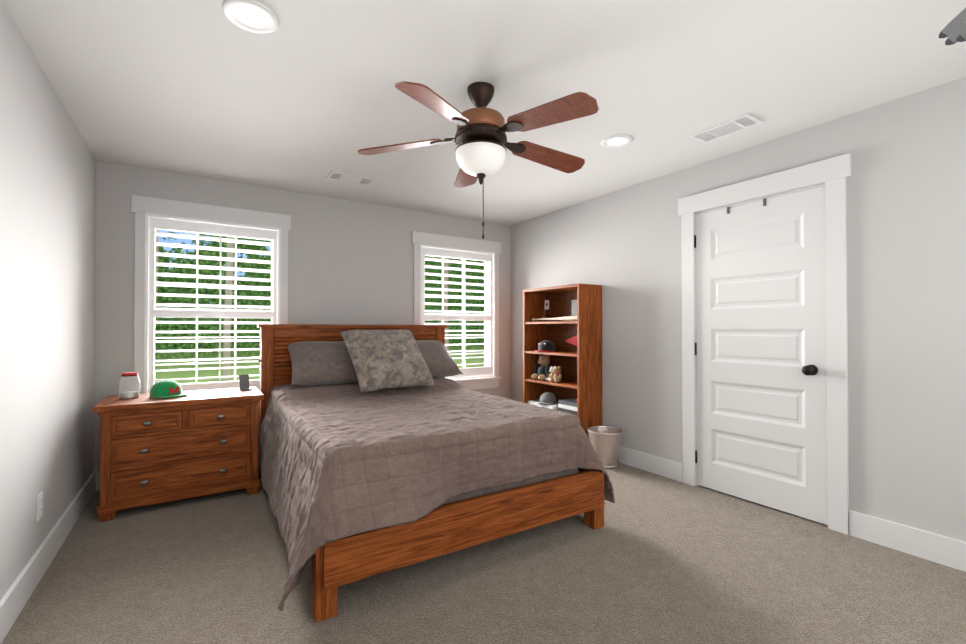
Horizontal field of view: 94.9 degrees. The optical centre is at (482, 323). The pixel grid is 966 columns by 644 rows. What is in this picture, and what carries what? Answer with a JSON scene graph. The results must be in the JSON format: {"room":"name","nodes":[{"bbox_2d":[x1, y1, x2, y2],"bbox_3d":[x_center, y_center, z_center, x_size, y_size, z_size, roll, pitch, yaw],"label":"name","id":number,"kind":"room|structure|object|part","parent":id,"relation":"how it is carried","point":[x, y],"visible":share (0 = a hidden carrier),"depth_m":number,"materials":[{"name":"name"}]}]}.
{"room":"bedroom","nodes":[
{"label":"bedroom","id":0,"kind":"room"},
{"bbox_2d":[0,0,95,600],"bbox_3d":[-1.573,-0.014,1.145,0.150,2.420,4.934,0,-1,-33],"label":"wall","id":1,"kind":"structure","parent":0,"point":[47,245],"depth_m":2.11,"materials":[{"name":"grey paint"}]},
{"bbox_2d":[37,491,42,520],"bbox_3d":[-2.116,0.872,2.122,0.008,0.120,0.074,0,-1,-33],"label":"electrical outlet","id":2,"kind":"object","parent":1,"relation":"attached to","point":[39,505],"visible":0.98,"depth_m":2.11,"materials":[{"name":"white plastic"}]},
{"bbox_2d":[0,470,99,643],"bbox_3d":[-1.511,1.127,1.191,0.016,0.140,4.904,0,-1,-33],"label":"baseboard","id":3,"kind":"structure","parent":1,"relation":"attached to","point":[15,599],"depth_m":2.10,"materials":[{"name":"white wood"}]},
{"bbox_2d":[94,161,510,470],"bbox_3d":[-1.300,0.020,4.349,4.088,2.420,0.150,0,-1,-33],"label":"wall","id":4,"kind":"structure","parent":0,"point":[350,262],"depth_m":4.08,"materials":[{"name":"grey paint"}]},
{"bbox_2d":[131,195,290,407],"bbox_3d":[-2.225,-0.122,3.711,1.123,1.700,0.218,0,-1,-33],"label":"window","id":5,"kind":"structure","parent":4,"relation":"in","point":[152,215],"depth_m":3.61,"materials":[{"name":"white wood"}]},
{"bbox_2d":[411,231,501,389],"bbox_3d":[-0.297,-0.109,4.959,1.123,1.700,0.218,0,-1,-33],"label":"window","id":6,"kind":"structure","parent":4,"relation":"in","point":[462,248],"depth_m":4.96,"materials":[{"name":"white wood"}]},
{"bbox_2d":[1,457,965,643],"bbox_3d":[0.686,1.262,2.593,5.530,0.100,5.234,0,-1,-33],"label":"floor","id":7,"kind":"structure","parent":0,"point":[657,559],"depth_m":2.04,"materials":[{"name":"carpet"}]},
{"bbox_2d":[93,372,263,521],"bbox_3d":[-2.105,0.776,3.148,0.930,0.883,0.546,0,-1,-33],"label":"dresser","id":8,"kind":"object","parent":7,"relation":"on","point":[162,441],"visible":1,"depth_m":2.94,"materials":[{"name":"brown wood"}]},
{"bbox_2d":[119,372,139,398],"bbox_3d":[-2.419,0.420,3.038,0.116,0.173,0.116,0,-1,-33],"label":"jar","id":9,"kind":"object","parent":8,"relation":"on","point":[128,394],"depth_m":3.01,"materials":[{"name":"clear plastic"}]},
{"bbox_2d":[257,324,614,622],"bbox_3d":[-0.564,0.608,3.127,1.901,1.219,2.286,0,-1,-33],"label":"bed","id":10,"kind":"object","parent":7,"relation":"on","point":[383,448],"visible":1,"depth_m":2.40,"materials":[{"name":"wood"},{"name":"fabric"}]},
{"bbox_2d":[340,329,435,392],"bbox_3d":[-0.780,0.287,3.656,0.701,0.480,0.498,0,-1,-33],"label":"pillow","id":11,"kind":"object","parent":10,"relation":"on","point":[371,361],"depth_m":3.54,"materials":[{"name":"grey fabric"}]},
{"bbox_2d":[522,283,602,456],"bbox_3d":[0.754,0.438,4.359,0.310,1.585,0.818,0,-1,-33],"label":"bookcase","id":12,"kind":"object","parent":7,"relation":"on","point":[562,348],"visible":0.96,"depth_m":4.39,"materials":[{"name":"brown wood"}]},
{"bbox_2d":[588,426,622,468],"bbox_3d":[1.062,1.073,3.855,0.300,0.303,0.300,0,-1,-33],"label":"waste bin","id":13,"kind":"object","parent":7,"relation":"on","point":[609,459],"visible":0.85,"depth_m":3.76,"materials":[{"name":"beige"}]},
{"bbox_2d":[1,0,965,224],"bbox_3d":[0.686,-1.258,2.620,5.530,0.100,5.234,0,-1,-33],"label":"ceiling","id":14,"kind":"structure","parent":0,"point":[307,96],"depth_m":2.19,"materials":[{"name":"white paint"}]},
{"bbox_2d":[222,0,278,33],"bbox_3d":[-0.916,-1.213,1.753,0.200,0.009,0.200,0,-1,-33],"label":"recessed light","id":15,"kind":"object","parent":14,"relation":"in","point":[254,16],"visible":1,"depth_m":1.75,"materials":[{"name":"white"}]},
{"bbox_2d":[326,171,375,185],"bbox_3d":[-1.087,-1.193,3.656,0.360,0.008,0.190,0,-1,-33],"label":"ceiling vent","id":16,"kind":"object","parent":14,"relation":"in","point":[348,178],"visible":1,"depth_m":3.64,"materials":[{"name":"white metal"}]},
{"bbox_2d":[358,81,598,238],"bbox_3d":[0.032,-0.822,2.296,1.242,0.779,1.261,0,-1,-33],"label":"fan","id":17,"kind":"object","parent":14,"relation":"hanging from","point":[480,139],"visible":1,"depth_m":2.18,"materials":[{"name":"brown wood"}]},
{"bbox_3d":[0.008,-0.822,2.291,0.506,0.779,0.515,0,-1,-33],"label":"motor","id":18,"kind":"part","parent":17,"relation":"part of","materials":[{"name":"brown metal"}]},
{"bbox_3d":[-0.011,-0.829,2.287,0.264,0.122,0.264,0,-1,-33],"label":"lamp shade","id":19,"kind":"part","parent":17,"relation":"part of","materials":[{"name":"white glass"}]},
{"bbox_2d":[601,135,632,147],"bbox_3d":[0.884,-1.201,2.930,0.200,0.009,0.200,0,-1,-33],"label":"recessed light","id":20,"kind":"object","parent":14,"relation":"in","point":[616,141],"visible":1,"depth_m":2.93,"materials":[{"name":"white"}]},
{"bbox_2d":[690,113,762,142],"bbox_3d":[1.497,-1.203,2.746,0.180,0.008,0.355,0,-1,-33],"label":"ceiling vent","id":21,"kind":"object","parent":14,"relation":"in","point":[737,124],"visible":1,"depth_m":2.73,"materials":[{"name":"white metal"}]},
{"bbox_2d":[939,8,965,44],"bbox_3d":[1.815,-1.049,1.406,0.767,0.410,0.377,0,-1,-33],"label":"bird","id":22,"kind":"object","parent":14,"relation":"hanging from","point":[954,30],"visible":1,"depth_m":1.35,"materials":[{"name":"grey"}]},
{"bbox_2d":[511,77,965,541],"bbox_3d":[1.427,0.014,3.777,0.170,2.420,3.774,0,-1,-33],"label":"wall","id":23,"kind":"structure","parent":0,"point":[906,239],"depth_m":2.49,"materials":[{"name":"grey paint"}]},
{"bbox_2d":[602,444,682,481],"bbox_3d":[0.944,1.160,4.341,0.016,0.140,2.195,0,-1,-33],"label":"baseboard","id":24,"kind":"structure","parent":23,"relation":"attached to","point":[664,467],"depth_m":3.64,"materials":[{"name":"white wood"}]},
{"bbox_2d":[678,153,850,534],"bbox_3d":[1.860,0.122,3.017,0.227,2.188,1.078,0,-1,-33],"label":"door","id":25,"kind":"structure","parent":23,"relation":"attached to","point":[764,358],"depth_m":2.91,"materials":[{"name":"white wood"}]},
{"bbox_2d":[849,510,965,571],"bbox_3d":[2.237,1.139,2.342,0.016,0.140,0.485,0,-1,-33],"label":"baseboard","id":26,"kind":"structure","parent":23,"relation":"attached to","point":[940,549],"depth_m":2.33,"materials":[{"name":"white wood"}]},
{"label":"outside","id":27,"kind":"structure","parent":0,"visible":0},
{"bbox_2d":[155,229,483,383],"bbox_3d":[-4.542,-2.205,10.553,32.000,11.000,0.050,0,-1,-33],"label":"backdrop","id":28,"kind":"structure","parent":27,"point":[189,327],"depth_m":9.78,"materials":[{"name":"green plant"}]}
]}

